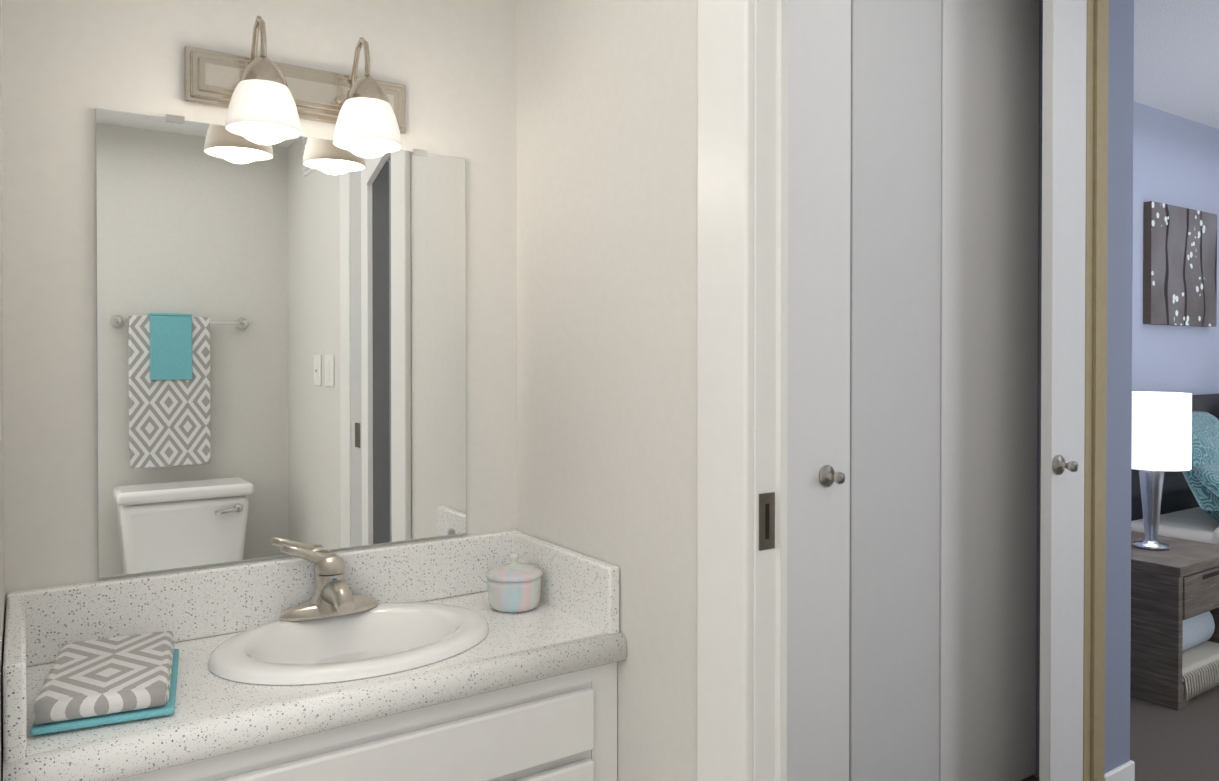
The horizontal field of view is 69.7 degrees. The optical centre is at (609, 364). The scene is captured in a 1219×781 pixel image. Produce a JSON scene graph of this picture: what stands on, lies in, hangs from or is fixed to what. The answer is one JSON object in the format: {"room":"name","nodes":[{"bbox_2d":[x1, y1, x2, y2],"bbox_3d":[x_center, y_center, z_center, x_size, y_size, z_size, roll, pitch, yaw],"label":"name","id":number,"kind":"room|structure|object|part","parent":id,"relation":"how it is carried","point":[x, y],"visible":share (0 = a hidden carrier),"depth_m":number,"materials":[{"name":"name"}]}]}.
{"room":"bathroom","nodes":[
{"label":"bathroom","id":0,"kind":"room"},
{"bbox_2d":[0,0,4,780],"bbox_3d":[-0.743,0.200,0.983,0.100,2.050,0.377,0,1,-34],"label":"wall","id":1,"kind":"structure","parent":0,"point":[2,576],"depth_m":1.04,"materials":[{"name":"paint"}]},
{"bbox_2d":[1,0,516,619],"bbox_3d":[-0.965,0.024,1.114,1.942,2.400,0.109,0,1,-34],"label":"wall","id":2,"kind":"structure","parent":0,"point":[281,341],"depth_m":1.33,"materials":[{"name":"beige paint"}]},
{"bbox_2d":[184,16,404,152],"bbox_3d":[-0.445,-0.423,1.318,0.335,0.174,0.142,0,1,-34],"label":"sconce","id":3,"kind":"object","parent":2,"relation":"attached to","point":[213,78],"depth_m":1.30,"materials":[{"name":"white glass"}]},
{"bbox_3d":[-0.497,-0.369,1.260,0.103,0.068,0.103,0,1,-34],"label":"vanity light sconce shade","id":4,"kind":"part","parent":3,"relation":"part of","materials":[{"name":"white glass"}]},
{"bbox_3d":[-0.371,-0.370,1.345,0.103,0.068,0.103,0,1,-34],"label":"vanity light sconce shade","id":5,"kind":"part","parent":3,"relation":"part of","materials":[{"name":"white glass"}]},
{"bbox_2d":[517,0,697,780],"bbox_3d":[0.019,0.022,1.353,0.042,2.400,0.612,0,1,-34],"label":"wall","id":6,"kind":"structure","parent":0,"point":[607,94],"depth_m":1.32,"materials":[{"name":"paint"}]},
{"bbox_2d":[1032,0,1133,777],"bbox_3d":[1.193,0.009,2.775,0.145,2.400,0.810,0,1,-34],"label":"wall","id":7,"kind":"structure","parent":0,"point":[1119,367],"depth_m":2.44,"materials":[{"name":"paint"}]},
{"bbox_2d":[1083,0,1108,780],"bbox_3d":[1.299,0.012,2.387,0.113,2.400,0.072,0,1,-34],"label":"door frame","id":8,"kind":"structure","parent":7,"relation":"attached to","point":[1095,386],"depth_m":2.35,"materials":[{"name":"beige wood"}]},
{"bbox_2d":[1039,0,1086,780],"bbox_3d":[1.217,0.017,2.288,0.187,2.368,0.081,0,1,-34],"label":"closet door leaf","id":9,"kind":"structure","parent":8,"relation":"attached to","point":[1062,377],"depth_m":2.27,"materials":[{"name":"white wood"}]},
{"bbox_2d":[1104,760,1134,780],"bbox_3d":[2.820,1.156,3.844,4.042,0.085,0.770,0,1,-34],"label":"baseboard","id":10,"kind":"structure","parent":7,"relation":"attached to","point":[1125,772],"depth_m":2.45,"materials":[{"name":"white wood"}]},
{"bbox_2d":[1021,686,1218,780],"bbox_3d":[2.929,1.239,2.243,5.750,0.050,3.650,0,1,-34],"label":"floor","id":11,"kind":"structure","parent":0,"point":[1170,744],"depth_m":2.81,"materials":[{"name":"carpet"}]},
{"bbox_2d":[1130,531,1218,710],"bbox_3d":[2.092,0.953,3.366,0.540,0.500,0.427,0,1,-34],"label":"nightstand","id":12,"kind":"object","parent":11,"relation":"on","point":[1174,658],"visible":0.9,"depth_m":3.14,"materials":[{"name":"brown wood"}]},
{"bbox_2d":[1132,391,1191,550],"bbox_3d":[2.084,0.405,3.366,0.256,0.594,0.256,0,1,-34],"label":"lamp","id":13,"kind":"object","parent":12,"relation":"on","point":[1161,433],"visible":0.81,"depth_m":3.26,"materials":[{"name":"fabric"}]},
{"bbox_2d":[1131,394,1218,544],"bbox_3d":[3.460,0.680,3.481,1.800,1.045,2.060,0,1,-34],"label":"bed","id":14,"kind":"object","parent":11,"relation":"on","point":[1189,510],"visible":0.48,"depth_m":3.79,"materials":[{"name":"teal fabric"}]},
{"bbox_2d":[1132,101,1218,394],"bbox_3d":[2.685,-0.004,4.215,3.939,2.400,0.086,0,1,-34],"label":"wall","id":15,"kind":"structure","parent":0,"point":[1175,160],"depth_m":4.20,"materials":[{"name":"paint"}]},
{"bbox_3d":[2.768,-0.472,4.236,0.682,0.565,0.034,0,1,-34],"label":"canvas picture","id":16,"kind":"part","parent":15,"relation":"part of"},
{"bbox_2d":[1134,0,1218,128],"bbox_3d":[2.929,-1.211,2.220,5.750,0.050,3.650,0,1,-34],"label":"ceiling","id":17,"kind":"structure","parent":0,"point":[1176,57],"depth_m":3.41,"materials":[{"name":"white paint"}]},
{"bbox_3d":[-0.339,1.257,0.202,1.950,0.050,2.140,0,1,-34],"label":"floor","id":18,"kind":"structure","parent":0,"visible":0},
{"bbox_2d":[3,530,626,780],"bbox_3d":[-0.389,0.748,1.241,0.765,0.949,0.349,0,1,-34],"label":"bathroom vanity","id":19,"kind":"object","parent":18,"relation":"on","point":[419,661],"visible":0.96,"depth_m":1.22,"materials":[{"name":"stone"}]},
{"bbox_2d":[30,631,178,735],"bbox_3d":[-0.612,0.384,1.080,0.140,0.034,0.236,0,1,-25],"label":"towel stack","id":20,"kind":"object","parent":19,"relation":"on","point":[97,682],"visible":1,"depth_m":1.01,"materials":[{"name":"grey fabric"}]},
{"bbox_2d":[486,553,542,612],"bbox_3d":[-0.157,0.355,1.445,0.094,0.088,0.094,0,1,-34],"label":"jar","id":21,"kind":"object","parent":19,"relation":"on","point":[514,586],"visible":1,"depth_m":1.41,"materials":[{"name":"ceramic"}]},
{"bbox_3d":[0.519,0.014,2.148,1.674,2.400,0.052,0,1,-34],"label":"wall","id":22,"kind":"structure","parent":0,"visible":0},
{"bbox_2d":[787,0,1038,780],"bbox_3d":[0.566,0.019,2.082,1.662,2.368,0.083,0,1,-34],"label":"bifold closet door","id":23,"kind":"structure","parent":22,"relation":"in","point":[913,145],"depth_m":2.23,"materials":[{"name":"white wood"}]},
{"bbox_3d":[0.434,-0.846,0.819,0.213,0.655,0.900,0,1,-34],"label":"wall","id":24,"kind":"structure","parent":0,"visible":0},
{"bbox_2d":[697,0,787,780],"bbox_3d":[0.441,0.311,0.832,0.188,1.830,0.894,0,1,-34],"label":"door frame","id":25,"kind":"structure","parent":24,"relation":"attached to","point":[742,258],"depth_m":1.09,"materials":[{"name":"white wood"}]}
]}

